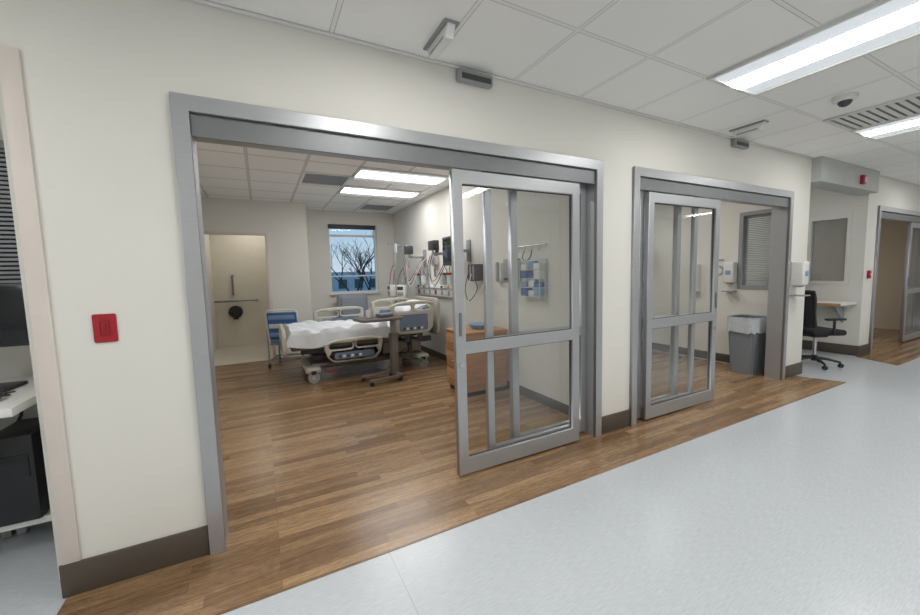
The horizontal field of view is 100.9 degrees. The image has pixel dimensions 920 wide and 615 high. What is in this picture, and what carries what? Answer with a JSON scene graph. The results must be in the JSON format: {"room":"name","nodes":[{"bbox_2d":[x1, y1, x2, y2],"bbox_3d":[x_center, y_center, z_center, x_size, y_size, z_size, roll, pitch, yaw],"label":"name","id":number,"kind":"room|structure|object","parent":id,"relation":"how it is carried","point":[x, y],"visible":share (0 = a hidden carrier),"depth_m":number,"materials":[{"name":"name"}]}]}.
{"room":"hospital interior","nodes":[
{"label":"hospital interior","id":0,"kind":"room"},
{"bbox_2d":[0,117,38,430],"bbox_3d":[-3.313,-0.034,1.856,2.250,2.750,0.100,-4,6,-27],"label":"wall","id":1,"kind":"structure","parent":0,"point":[15,361],"depth_m":2.21,"materials":[{"name":"beige paint"}]},
{"bbox_2d":[0,140,21,283],"bbox_3d":[-3.014,-0.453,1.908,1.280,0.880,0.050,-4,6,-27],"label":"window blind","id":2,"kind":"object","parent":1,"relation":"in","point":[9,261],"depth_m":2.15,"materials":[{"name":"grey plastic"}]},
{"bbox_2d":[0,81,217,579],"bbox_3d":[-3.570,-0.292,4.844,0.080,2.750,7.050,-4,6,-27],"label":"wall","id":3,"kind":"structure","parent":0,"point":[2,113],"depth_m":1.75,"materials":[{"name":"beige paint"}]},
{"bbox_2d":[209,235,270,347],"bbox_3d":[-4.131,-0.538,7.786,1.670,2.750,1.300,-4,6,-27],"label":"wall","id":4,"kind":"structure","parent":0,"point":[242,256],"depth_m":8.12,"materials":[{"name":"beige paint"}]},
{"bbox_2d":[230,274,235,296],"bbox_3d":[-4.796,-0.466,8.020,0.080,0.480,0.078,-4,6,-27],"label":"grab bar","id":5,"kind":"object","parent":4,"relation":"attached to","point":[233,294],"visible":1,"depth_m":8.00,"materials":[{"name":"silver metal"}]},
{"bbox_2d":[229,306,242,319],"bbox_3d":[-4.752,0.107,8.058,0.260,0.290,0.128,-4,6,-27],"label":"dispenser","id":6,"kind":"object","parent":4,"relation":"attached to","point":[235,312],"visible":1,"depth_m":8.01,"materials":[{"name":"plastic"}]},
{"bbox_2d":[214,298,259,302],"bbox_3d":[-4.770,-0.139,8.059,0.920,0.080,0.077,-4,6,-27],"label":"grab bar","id":7,"kind":"object","parent":4,"relation":"attached to","point":[256,299],"visible":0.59,"depth_m":8.05,"materials":[{"name":"silver metal"}]},
{"bbox_2d":[201,197,311,352],"bbox_3d":[-3.613,-0.464,6.801,1.670,2.750,0.630,-4,6,-27],"label":"wall","id":8,"kind":"structure","parent":0,"point":[285,224],"depth_m":6.65,"materials":[{"name":"beige paint"}]},
{"bbox_2d":[204,231,275,359],"bbox_3d":[-3.723,-0.154,6.399,1.005,2.210,0.020,-4,6,-27],"label":"door frame","id":9,"kind":"structure","parent":8,"relation":"in","point":[205,232],"depth_m":6.54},
{"bbox_2d":[306,209,395,321],"bbox_3d":[-2.250,-0.601,7.950,1.820,2.750,0.150,-4,6,-27],"label":"wall","id":10,"kind":"structure","parent":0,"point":[317,221],"depth_m":7.68,"materials":[{"name":"beige paint"}]},
{"bbox_2d":[327,224,380,295],"bbox_3d":[-2.208,-0.989,7.891,1.030,1.430,0.160,-4,6,-27],"label":"window","id":11,"kind":"structure","parent":10,"relation":"attached to","point":[329,226],"depth_m":7.89,"materials":[{"name":"white plastic"}]},
{"bbox_2d":[57,350,846,614],"bbox_3d":[0.088,0.919,5.720,7.050,0.003,6.260,-4,6,-27],"label":"floor","id":12,"kind":"structure","parent":0,"point":[338,472],"depth_m":2.88,"materials":[{"name":"brown wood"}]},
{"bbox_2d":[265,309,309,367],"bbox_3d":[-2.806,0.475,6.239,0.570,0.938,0.584,-2,5,-6],"label":"armchair","id":13,"kind":"object","parent":12,"relation":"on","point":[273,320],"visible":0.56,"depth_m":5.96,"materials":[{"name":"blue plastic"}]},
{"bbox_2d":[333,293,372,318],"bbox_3d":[-2.038,0.275,7.470,0.800,1.080,0.690,-4,6,-27],"label":"recliner chair","id":14,"kind":"object","parent":12,"relation":"on","point":[355,299],"visible":0.25,"depth_m":7.56,"materials":[{"name":"grey fabric"}]},
{"bbox_2d":[278,296,439,383],"bbox_3d":[-1.502,0.420,5.786,2.238,1.060,1.113,-4,6,-27],"label":"hospital bed","id":15,"kind":"object","parent":12,"relation":"on","point":[361,349],"visible":0.82,"depth_m":5.54,"materials":[{"name":"beige plastic"}]},
{"bbox_2d":[285,319,387,348],"bbox_3d":[-1.850,0.342,5.598,1.350,0.296,0.944,-4,6,-27],"label":"sheet","id":16,"kind":"object","parent":15,"relation":"on","point":[298,335],"visible":0.85,"depth_m":5.21,"materials":[{"name":"white fabric"}]},
{"bbox_2d":[394,299,426,311],"bbox_3d":[-0.813,-0.014,6.117,0.402,0.210,0.620,-4,6,-27],"label":"pillow","id":17,"kind":"object","parent":15,"relation":"on","point":[417,306],"visible":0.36,"depth_m":5.89,"materials":[{"name":"white fabric"}]},
{"bbox_2d":[353,315,403,386],"bbox_3d":[-1.079,0.565,5.091,0.580,0.873,0.410,-5,6,-35],"label":"table","id":18,"kind":"object","parent":12,"relation":"on","point":[394,372],"visible":0.9,"depth_m":5.15,"materials":[{"name":"beige plastic"}]},
{"bbox_2d":[365,310,370,317],"bbox_3d":[-1.212,0.084,5.031,0.076,0.100,0.076,-4,6,-27],"label":"cup","id":19,"kind":"object","parent":18,"relation":"on","point":[368,312],"visible":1,"depth_m":5.00,"materials":[{"name":"white plastic"}]},
{"bbox_2d":[375,312,392,316],"bbox_3d":[-1.026,0.098,5.152,0.200,0.040,0.140,-6,7,-45],"label":"folded towel","id":20,"kind":"object","parent":18,"relation":"on","point":[387,313],"visible":1,"depth_m":5.11,"materials":[{"name":"blue fabric"}]},
{"bbox_2d":[387,242,398,303],"bbox_3d":[-1.220,-0.214,7.302,0.424,2.041,0.438,-4,6,-27],"label":"pole","id":21,"kind":"object","parent":12,"relation":"on","point":[392,291],"visible":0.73,"depth_m":7.18,"materials":[{"name":"grey metal"}]},
{"bbox_2d":[397,246,410,301],"bbox_3d":[-0.985,-0.149,6.898,0.438,1.971,0.424,1,6,30],"label":"pole","id":22,"kind":"object","parent":12,"relation":"on","point":[402,290],"visible":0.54,"depth_m":6.77,"materials":[{"name":"grey metal"}]},
{"bbox_2d":[445,326,507,396],"bbox_3d":[0.188,0.630,4.675,0.619,0.750,0.530,-4,6,-27],"label":"base cabinet","id":23,"kind":"object","parent":12,"relation":"on","point":[475,363],"visible":0.46,"depth_m":4.51,"materials":[{"name":"brown wood"}]},
{"bbox_2d":[468,322,483,328],"bbox_3d":[0.239,0.226,4.650,0.290,0.055,0.290,-4,6,-27],"label":"basin","id":24,"kind":"object","parent":23,"relation":"in","point":[476,325],"visible":0.69,"depth_m":4.58,"materials":[{"name":"blue plastic"}]},
{"bbox_2d":[726,314,766,374],"bbox_3d":[3.907,0.490,5.150,0.510,0.755,0.364,-4,6,-27],"label":"waste bin","id":25,"kind":"object","parent":12,"relation":"on","point":[746,332],"visible":0.83,"depth_m":5.02,"materials":[{"name":"grey plastic"}]},
{"bbox_2d":[0,0,919,559],"bbox_3d":[5.604,-0.593,5.570,16.870,2.750,0.150,-4,6,-27],"label":"wall","id":26,"kind":"structure","parent":0,"point":[99,76],"depth_m":1.83,"materials":[{"name":"beige paint"}]},
{"bbox_2d":[0,45,80,564],"bbox_3d":[-1.798,0.055,1.633,0.065,2.225,0.012,-4,6,-27],"label":"trim","id":27,"kind":"structure","parent":26,"relation":"attached to","point":[11,75],"depth_m":1.62,"materials":[{"name":"beige paint"}]},
{"bbox_2d":[91,313,118,342],"bbox_3d":[-1.618,0.094,1.732,0.084,0.130,0.010,-4,6,-27],"label":"switch plate","id":28,"kind":"object","parent":26,"relation":"attached to","point":[105,329],"visible":1,"depth_m":1.73,"materials":[{"name":"red plastic"}]},
{"bbox_2d":[59,525,209,598],"bbox_3d":[-1.555,1.225,1.848,0.565,0.155,0.014,-4,6,-27],"label":"baseboard","id":29,"kind":"structure","parent":26,"relation":"attached to","point":[84,575],"depth_m":1.83,"materials":[{"name":"brown rubber"}]},
{"bbox_2d":[169,91,603,554],"bbox_3d":[-0.108,0.044,2.600,2.840,2.300,0.203,-4,6,-27],"label":"door","id":30,"kind":"structure","parent":26,"relation":"in","point":[473,163],"depth_m":2.57,"materials":[{"name":"metal"}]},
{"bbox_2d":[456,67,492,88],"bbox_3d":[0.099,-1.501,2.489,0.260,0.075,0.056,-4,6,-27],"label":"sensor","id":31,"kind":"object","parent":26,"relation":"attached to","point":[466,76],"visible":1,"depth_m":2.47,"materials":[{"name":"grey plastic"}]},
{"bbox_2d":[185,0,919,185],"bbox_3d":[2.896,-1.754,3.961,23.000,0.015,0.022,-4,6,-27],"label":"trim","id":32,"kind":"structure","parent":26,"relation":"attached to","point":[202,2],"depth_m":2.35,"materials":[{"name":"white plastic"}]},
{"bbox_2d":[602,409,629,433],"bbox_3d":[1.378,1.014,3.374,0.380,0.155,0.014,-4,6,-27],"label":"baseboard","id":33,"kind":"structure","parent":26,"relation":"in","point":[615,421],"depth_m":3.37,"materials":[{"name":"brown rubber"}]},
{"bbox_2d":[629,166,793,425],"bbox_3d":[2.743,-0.161,4.084,2.840,2.300,0.203,-4,6,-27],"label":"door","id":34,"kind":"structure","parent":26,"relation":"in","point":[650,186],"depth_m":3.81,"materials":[{"name":"metal"}]},
{"bbox_2d":[731,138,748,149],"bbox_3d":[2.922,-1.704,3.959,0.260,0.075,0.056,-4,6,-27],"label":"sensor","id":35,"kind":"object","parent":26,"relation":"attached to","point":[737,143],"visible":1,"depth_m":3.92,"materials":[{"name":"grey plastic"}]},
{"bbox_2d":[785,362,802,377],"bbox_3d":[4.003,0.768,5.388,0.514,0.155,1.164,-4,6,-27],"label":"baseboard","id":36,"kind":"object","parent":26,"relation":"attached to","point":[794,369],"visible":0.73,"depth_m":4.88,"materials":[{"name":"brown rubber"}]},
{"bbox_2d":[789,261,809,296],"bbox_3d":[4.186,-0.356,4.670,0.154,0.430,0.154,-4,6,-27],"label":"dispenser","id":37,"kind":"object","parent":26,"relation":"attached to","point":[799,269],"visible":1,"depth_m":4.63,"materials":[{"name":"white plastic"}]},
{"bbox_2d":[789,285,809,296],"bbox_3d":[4.190,-0.207,4.683,0.154,0.130,0.154,-4,6,-27],"label":"drip tray","id":38,"kind":"object","parent":37,"relation":"on","point":[792,286],"depth_m":4.71,"materials":[{"name":"grey plastic"}]},
{"bbox_2d":[867,270,871,277],"bbox_3d":[6.274,-0.507,5.823,0.080,0.120,0.036,-4,6,-27],"label":"fire alarm pull station","id":39,"kind":"object","parent":26,"relation":"attached to","point":[869,272],"visible":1,"depth_m":5.81,"materials":[{"name":"red plastic"}]},
{"bbox_2d":[868,205,919,352],"bbox_3d":[7.691,-0.517,6.660,2.840,2.300,0.203,-4,6,-27],"label":"door","id":40,"kind":"structure","parent":26,"relation":"in","point":[911,217],"depth_m":6.59,"materials":[{"name":"metal"}]},
{"bbox_2d":[0,343,919,614],"bbox_3d":[2.312,0.933,5.453,23.200,0.100,11.400,-4,6,-27],"label":"floor","id":41,"kind":"structure","parent":0,"point":[810,505],"depth_m":2.01,"materials":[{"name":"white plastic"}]},
{"bbox_2d":[1,529,14,538],"bbox_3d":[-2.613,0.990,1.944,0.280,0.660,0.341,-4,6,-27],"label":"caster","id":42,"kind":"object","parent":41,"relation":"on","point":[10,533],"visible":0.14,"depth_m":2.15,"materials":[{"name":"plastic"}]},
{"bbox_2d":[0,376,36,417],"bbox_3d":[-3.067,0.923,1.528,2.160,0.890,0.765,-4,6,-27],"label":"countertop","id":43,"kind":"structure","parent":41,"relation":"on","point":[24,397],"depth_m":1.79,"materials":[{"name":"white laminate"}]},
{"bbox_2d":[0,391,15,398],"bbox_3d":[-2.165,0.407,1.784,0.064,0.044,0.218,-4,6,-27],"label":"keyboard","id":44,"kind":"object","parent":43,"relation":"on","point":[5,394],"visible":1,"depth_m":1.81,"materials":[{"name":"plastic"}]},
{"bbox_2d":[0,283,28,392],"bbox_3d":[-2.413,0.155,1.902,0.500,0.540,0.180,-4,6,-23],"label":"computer monitor","id":45,"kind":"object","parent":43,"relation":"on","point":[13,324],"visible":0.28,"depth_m":1.92,"materials":[{"name":"plastic"}]},
{"bbox_2d":[17,410,23,420],"bbox_3d":[-2.522,0.781,2.229,0.366,0.666,0.029,-4,6,-27],"label":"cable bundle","id":46,"kind":"object","parent":43,"relation":"hanging from","point":[20,413],"visible":0.02,"depth_m":2.19,"materials":[{"name":"plastic"}]},
{"bbox_2d":[0,417,51,534],"bbox_3d":[-2.347,0.971,2.082,0.280,0.660,0.341,-4,6,-27],"label":"cart","id":47,"kind":"object","parent":41,"relation":"on","point":[24,497],"visible":0.62,"depth_m":1.95,"materials":[{"name":"plastic"}]},
{"bbox_2d":[801,290,846,369],"bbox_3d":[4.960,0.283,5.350,0.599,1.078,0.598,-1,5,0],"label":"office chair","id":48,"kind":"object","parent":41,"relation":"on","point":[810,328],"visible":0.51,"depth_m":5.17,"materials":[{"name":"plastic"}]},
{"bbox_2d":[393,186,568,404],"bbox_3d":[-0.068,-0.479,5.935,0.170,2.750,5.750,-4,6,-27],"label":"wall partition","id":49,"kind":"structure","parent":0,"point":[541,217],"depth_m":4.53,"materials":[{"name":"beige paint"}]},
{"bbox_2d":[404,246,426,286],"bbox_3d":[-0.780,-0.723,6.687,0.365,0.700,0.265,-4,6,-27],"label":"boom","id":50,"kind":"object","parent":49,"relation":"attached to","point":[408,250],"visible":1,"depth_m":6.63,"materials":[{"name":"grey plastic"}]},
{"bbox_2d":[414,268,421,283],"bbox_3d":[-0.759,-0.575,6.904,0.152,0.305,0.127,-1,5,8],"label":"canister","id":51,"kind":"object","parent":49,"relation":"attached to","point":[418,276],"visible":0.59,"depth_m":6.87,"materials":[{"name":"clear plastic"}]},
{"bbox_2d":[415,275,419,283],"bbox_3d":[-0.773,-0.502,6.916,0.110,0.160,0.110,-4,6,-27],"label":"jar","id":52,"kind":"object","parent":51,"relation":"on","point":[417,279],"depth_m":6.87,"materials":[{"name":"plastic"}]},
{"bbox_2d":[276,337,568,414],"bbox_3d":[-1.183,0.930,5.375,2.500,0.100,5.590,-4,6,-27],"label":"baseboard","id":53,"kind":"structure","parent":49,"relation":"attached to","point":[559,406],"depth_m":4.27,"materials":[{"name":"brown rubber"}]},
{"bbox_2d":[420,267,428,284],"bbox_3d":[-0.620,-0.555,6.639,0.152,0.305,0.127,-1,5,8],"label":"canister","id":54,"kind":"object","parent":49,"relation":"attached to","point":[424,276],"visible":0.98,"depth_m":6.61,"materials":[{"name":"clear plastic"}]},
{"bbox_2d":[421,275,426,284],"bbox_3d":[-0.633,-0.482,6.651,0.110,0.160,0.110,-4,6,-27],"label":"jar","id":55,"kind":"object","parent":54,"relation":"on","point":[423,277],"depth_m":6.61,"materials":[{"name":"plastic"}]},
{"bbox_2d":[416,285,451,297],"bbox_3d":[-0.392,-0.278,6.318,0.075,0.180,1.800,-4,6,-27],"label":"rail","id":56,"kind":"object","parent":49,"relation":"attached to","point":[441,290],"visible":0.81,"depth_m":6.33,"materials":[{"name":"white plastic"}]},
{"bbox_2d":[430,250,438,276],"bbox_3d":[-0.415,-0.770,6.269,0.100,0.530,0.140,-4,6,-27],"label":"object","id":57,"kind":"object","parent":49,"relation":"attached to","point":[436,258],"visible":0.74,"depth_m":6.22,"materials":[{"name":"grey plastic"}]},
{"bbox_2d":[430,253,438,264],"bbox_3d":[-0.416,-0.800,6.266,0.100,0.190,0.140,-4,6,-27],"label":"basket","id":58,"kind":"object","parent":57,"relation":"on","point":[436,258],"depth_m":6.21,"materials":[{"name":"silver metal"}]},
{"bbox_2d":[427,240,445,287],"bbox_3d":[-0.283,-0.652,5.742,0.365,0.700,0.265,-4,6,-27],"label":"boom","id":59,"kind":"object","parent":49,"relation":"attached to","point":[433,245],"visible":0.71,"depth_m":5.65,"materials":[{"name":"grey plastic"}]},
{"bbox_2d":[439,267,447,284],"bbox_3d":[-0.257,-0.503,5.950,0.152,0.305,0.127,-1,5,8],"label":"canister","id":60,"kind":"object","parent":49,"relation":"attached to","point":[443,281],"visible":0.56,"depth_m":5.92,"materials":[{"name":"grey plastic"}]},
{"bbox_2d":[439,275,445,284],"bbox_3d":[-0.271,-0.431,5.963,0.110,0.160,0.110,-4,6,-27],"label":"jar","id":61,"kind":"object","parent":60,"relation":"on","point":[443,279],"depth_m":5.92,"materials":[{"name":"plastic"}]},
{"bbox_2d":[446,265,451,285],"bbox_3d":[-0.137,-0.486,5.721,0.152,0.305,0.127,-1,5,8],"label":"canister","id":62,"kind":"object","parent":49,"relation":"attached to","point":[449,274],"visible":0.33,"depth_m":5.69,"materials":[{"name":"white plastic"}]},
{"bbox_2d":[446,275,451,285],"bbox_3d":[-0.150,-0.413,5.733,0.110,0.160,0.110,-4,6,-27],"label":"jar","id":63,"kind":"object","parent":62,"relation":"on","point":[449,277],"depth_m":5.69,"materials":[{"name":"plastic"}]},
{"bbox_2d":[442,236,470,265],"bbox_3d":[-0.008,-0.787,5.259,0.307,0.400,0.500,-4,6,-27],"label":"patient monitor","id":64,"kind":"object","parent":49,"relation":"attached to","point":[446,241],"visible":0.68,"depth_m":5.29,"materials":[{"name":"grey plastic"}]},
{"bbox_2d":[465,264,483,306],"bbox_3d":[0.216,-0.290,4.941,0.267,0.546,0.216,-4,6,-27],"label":"module","id":65,"kind":"object","parent":49,"relation":"attached to","point":[475,271],"visible":0.91,"depth_m":4.87,"materials":[{"name":"grey plastic"}]},
{"bbox_2d":[495,262,502,281],"bbox_3d":[0.474,-0.433,4.633,0.075,0.240,0.120,-4,6,-27],"label":"wall telephone","id":66,"kind":"object","parent":49,"relation":"attached to","point":[498,266],"visible":0.89,"depth_m":4.59,"materials":[{"name":"white plastic"}]},
{"bbox_2d":[503,258,520,282],"bbox_3d":[0.591,-0.421,4.356,0.125,0.280,0.200,-4,6,-27],"label":"paper towel dispenser","id":67,"kind":"object","parent":49,"relation":"attached to","point":[505,261],"visible":0.51,"depth_m":4.35,"materials":[{"name":"grey plastic"}]},
{"bbox_2d":[519,258,546,298],"bbox_3d":[0.775,-0.308,4.042,0.104,0.420,0.350,-4,6,-27],"label":"rack","id":68,"kind":"object","parent":49,"relation":"attached to","point":[535,285],"visible":1,"depth_m":3.99,"materials":[{"name":"white plastic"}]},
{"bbox_2d":[518,243,547,260],"bbox_3d":[0.745,-0.583,4.085,0.081,0.174,0.500,-4,6,-27],"label":"hook rail","id":69,"kind":"object","parent":49,"relation":"attached to","point":[542,243],"visible":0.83,"depth_m":4.03,"materials":[{"name":"silver metal"}]},
{"bbox_2d":[196,0,919,213],"bbox_3d":[2.518,-1.865,4.672,23.200,0.100,10.200,-4,6,-27],"label":"ceiling","id":70,"kind":"structure","parent":0,"point":[656,58],"depth_m":2.49,"materials":[{"name":"tile"}]},
{"bbox_2d":[299,171,352,186],"bbox_3d":[-1.834,-1.737,5.161,0.610,0.016,0.610,-4,6,-27],"label":"ceiling vent","id":71,"kind":"object","parent":70,"relation":"in","point":[316,178],"visible":1,"depth_m":5.11,"materials":[{"name":"white plastic"}]},
{"bbox_2d":[357,203,396,210],"bbox_3d":[-1.604,-1.936,7.339,0.610,0.016,0.610,-4,6,-27],"label":"ceiling vent","id":72,"kind":"object","parent":70,"relation":"in","point":[366,206],"visible":1,"depth_m":7.29,"materials":[{"name":"white plastic"}]},
{"bbox_2d":[337,185,422,199],"bbox_3d":[-1.280,-1.830,6.069,1.220,0.020,0.610,-4,6,-27],"label":"recessed light","id":73,"kind":"object","parent":70,"relation":"in","point":[351,190],"visible":0.98,"depth_m":6.05,"materials":[{"name":"white plastic"}]},
{"bbox_2d":[350,167,448,186],"bbox_3d":[-0.806,-1.763,5.168,1.220,0.020,0.610,-4,6,-27],"label":"recessed light","id":74,"kind":"object","parent":70,"relation":"in","point":[370,174],"visible":0.97,"depth_m":5.13,"materials":[{"name":"white plastic"}]},
{"bbox_2d":[423,18,459,59],"bbox_3d":[-0.109,-1.485,2.130,0.090,0.072,0.300,-4,6,-27],"label":"light","id":75,"kind":"object","parent":70,"relation":"attached to","point":[443,36],"visible":1,"depth_m":2.08,"materials":[{"name":"grey plastic"}]},
{"bbox_2d":[729,119,768,137],"bbox_3d":[2.742,-1.690,3.614,0.090,0.072,0.300,-4,6,-27],"label":"light","id":76,"kind":"object","parent":70,"relation":"attached to","point":[757,126],"visible":1,"depth_m":3.59,"materials":[{"name":"grey plastic"}]},
{"bbox_2d":[707,0,919,96],"bbox_3d":[2.289,-1.585,2.274,0.610,0.023,1.220,-4,6,-27],"label":"recessed light","id":77,"kind":"object","parent":70,"relation":"in","point":[878,25],"visible":1,"depth_m":2.31,"materials":[{"name":"white plastic"}]},
{"bbox_2d":[832,92,858,106],"bbox_3d":[3.071,-1.643,3.032,0.150,0.080,0.150,-4,6,-27],"label":"dome camera","id":78,"kind":"object","parent":70,"relation":"attached to","point":[843,100],"visible":1,"depth_m":3.00,"materials":[{"name":"white plastic"}]},
{"bbox_2d":[823,93,919,131],"bbox_3d":[3.767,-1.725,3.386,0.610,0.016,0.610,-4,6,-27],"label":"ceiling vent","id":79,"kind":"object","parent":70,"relation":"in","point":[908,106],"visible":1,"depth_m":3.39,"materials":[{"name":"white plastic"}]},
{"bbox_2d":[851,114,919,140],"bbox_3d":[4.449,-1.740,3.398,0.610,0.023,1.220,-4,6,-27],"label":"recessed light","id":80,"kind":"object","parent":70,"relation":"in","point":[909,124],"visible":0.94,"depth_m":3.76,"materials":[{"name":"white plastic"}]},
{"bbox_2d":[642,201,771,354],"bbox_3d":[2.990,-0.699,7.527,0.120,2.750,5.750,-4,6,-27],"label":"wall","id":81,"kind":"structure","parent":0,"point":[743,301],"depth_m":5.93,"materials":[{"name":"beige paint"}]},
{"bbox_2d":[642,341,729,362],"bbox_3d":[2.986,0.618,7.573,0.014,0.120,5.640,-4,6,-27],"label":"baseboard","id":82,"kind":"structure","parent":81,"relation":"attached to","point":[656,346],"depth_m":6.09,"materials":[{"name":"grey rubber"}]},
{"bbox_2d":[688,264,700,291],"bbox_3d":[3.688,-0.464,5.981,0.090,0.420,0.140,-4,6,-27],"label":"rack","id":83,"kind":"object","parent":81,"relation":"attached to","point":[698,274],"visible":0.48,"depth_m":5.92,"materials":[{"name":"white plastic"}]},
{"bbox_2d":[718,259,723,275],"bbox_3d":[3.886,-0.597,5.687,0.002,0.249,0.140,-4,6,-27],"label":"number sign","id":84,"kind":"object","parent":81,"relation":"attached to","point":[721,267],"visible":0.55,"depth_m":5.67,"materials":[{"name":"grey plastic"}]},
{"bbox_2d":[721,262,737,291],"bbox_3d":[3.911,-0.444,5.511,0.140,0.430,0.140,-4,6,-27],"label":"dispenser","id":85,"kind":"object","parent":81,"relation":"attached to","point":[730,268],"visible":1,"depth_m":5.47,"materials":[{"name":"white plastic"}]},
{"bbox_2d":[721,283,736,291],"bbox_3d":[3.915,-0.294,5.525,0.140,0.130,0.140,-4,6,-27],"label":"drip tray","id":86,"kind":"object","parent":85,"relation":"on","point":[731,285],"depth_m":5.54,"materials":[{"name":"grey plastic"}]},
{"bbox_2d":[737,209,771,289],"bbox_3d":[4.156,-0.795,5.274,0.145,1.080,0.460,-4,6,-27],"label":"window","id":87,"kind":"structure","parent":81,"relation":"in","point":[745,217],"depth_m":5.35,"materials":[{"name":"grey plastic"}]},
{"bbox_2d":[746,216,771,284],"bbox_3d":[4.723,-0.641,6.377,1.880,2.750,0.100,-4,6,-27],"label":"wall","id":88,"kind":"structure","parent":0,"point":[768,216],"depth_m":6.50,"materials":[{"name":"beige paint"}]},
{"bbox_2d":[802,188,854,343],"bbox_3d":[4.761,-0.826,8.449,0.120,2.750,5.750,-4,6,-27],"label":"wall","id":89,"kind":"structure","parent":0,"point":[823,203],"depth_m":6.09,"materials":[{"name":"beige paint"}]},
{"bbox_2d":[807,214,852,283],"bbox_3d":[5.959,-0.918,6.134,0.145,1.080,0.540,-4,6,-27],"label":"window","id":90,"kind":"structure","parent":89,"relation":"in","point":[849,217],"depth_m":6.12,"materials":[{"name":"white plastic"}]},
{"bbox_2d":[802,340,869,355],"bbox_3d":[6.048,0.621,6.453,0.404,0.155,1.164,-4,6,-27],"label":"baseboard","id":91,"kind":"structure","parent":89,"relation":"attached to","point":[806,344],"depth_m":6.05,"materials":[{"name":"brown rubber"}]},
{"bbox_2d":[817,300,856,322],"bbox_3d":[5.590,0.060,6.200,0.594,0.340,1.090,-4,6,-27],"label":"countertop","id":92,"kind":"structure","parent":89,"relation":"attached to","point":[838,306],"depth_m":5.84,"materials":[{"name":"white laminate"}]},
{"bbox_2d":[811,156,879,195],"bbox_3d":[5.237,-1.784,5.231,1.880,0.300,0.250,-4,6,-27],"label":"wall","id":93,"kind":"structure","parent":0,"point":[828,174],"depth_m":5.04,"materials":[{"name":"grey paint"}]},
{"bbox_2d":[860,175,866,184],"bbox_3d":[5.565,-1.762,5.234,0.100,0.120,0.052,-4,6,-27],"label":"fire alarm strobe","id":94,"kind":"object","parent":93,"relation":"attached to","point":[863,178],"visible":1,"depth_m":5.21,"materials":[{"name":"red plastic"}]},
{"bbox_2d":[812,219,918,329],"bbox_3d":[8.139,-1.064,10.151,0.100,2.750,5.650,-4,6,-27],"label":"wall","id":95,"kind":"structure","parent":0,"point":[893,234],"depth_m":8.12,"materials":[{"name":"beige paint"}]},
{"bbox_2d":[856,328,919,365],"bbox_3d":[7.373,0.397,9.490,6.250,0.003,6.300,-4,6,-27],"label":"floor","id":96,"kind":"structure","parent":0,"point":[886,346],"depth_m":6.28,"materials":[{"name":"brown wood"}]},
{"label":"outside","id":97,"kind":"structure","parent":0,"visible":0},
{"bbox_3d":[-12.412,-1.020,45.405,60.000,0.100,72.700,-4,6,-27],"label":"floor","id":98,"kind":"structure","parent":97,"visible":0},
{"bbox_2d":[330,230,373,290],"bbox_3d":[-4.682,-1.168,17.047,3.736,4.815,2.148,-2,5,-4],"label":"bare tree","id":99,"kind":"object","parent":98,"relation":"on","point":[341,250],"visible":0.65,"depth_m":16.91,"materials":[{"name":"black plant"}]},
{"bbox_2d":[331,271,375,291],"bbox_3d":[-18.004,-2.695,47.236,24.000,3.200,6.050,-4,6,-27],"label":"building","id":100,"kind":"structure","parent":98,"relation":"on","point":[352,283],"depth_m":46.32,"materials":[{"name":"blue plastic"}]},
{"bbox_2d":[344,240,373,289],"bbox_3d":[-6.940,-2.015,26.180,2.380,4.996,3.925,-3,5,-14],"label":"bare tree","id":101,"kind":"object","parent":98,"relation":"on","point":[357,261],"visible":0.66,"depth_m":26.68,"materials":[{"name":"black plant"}]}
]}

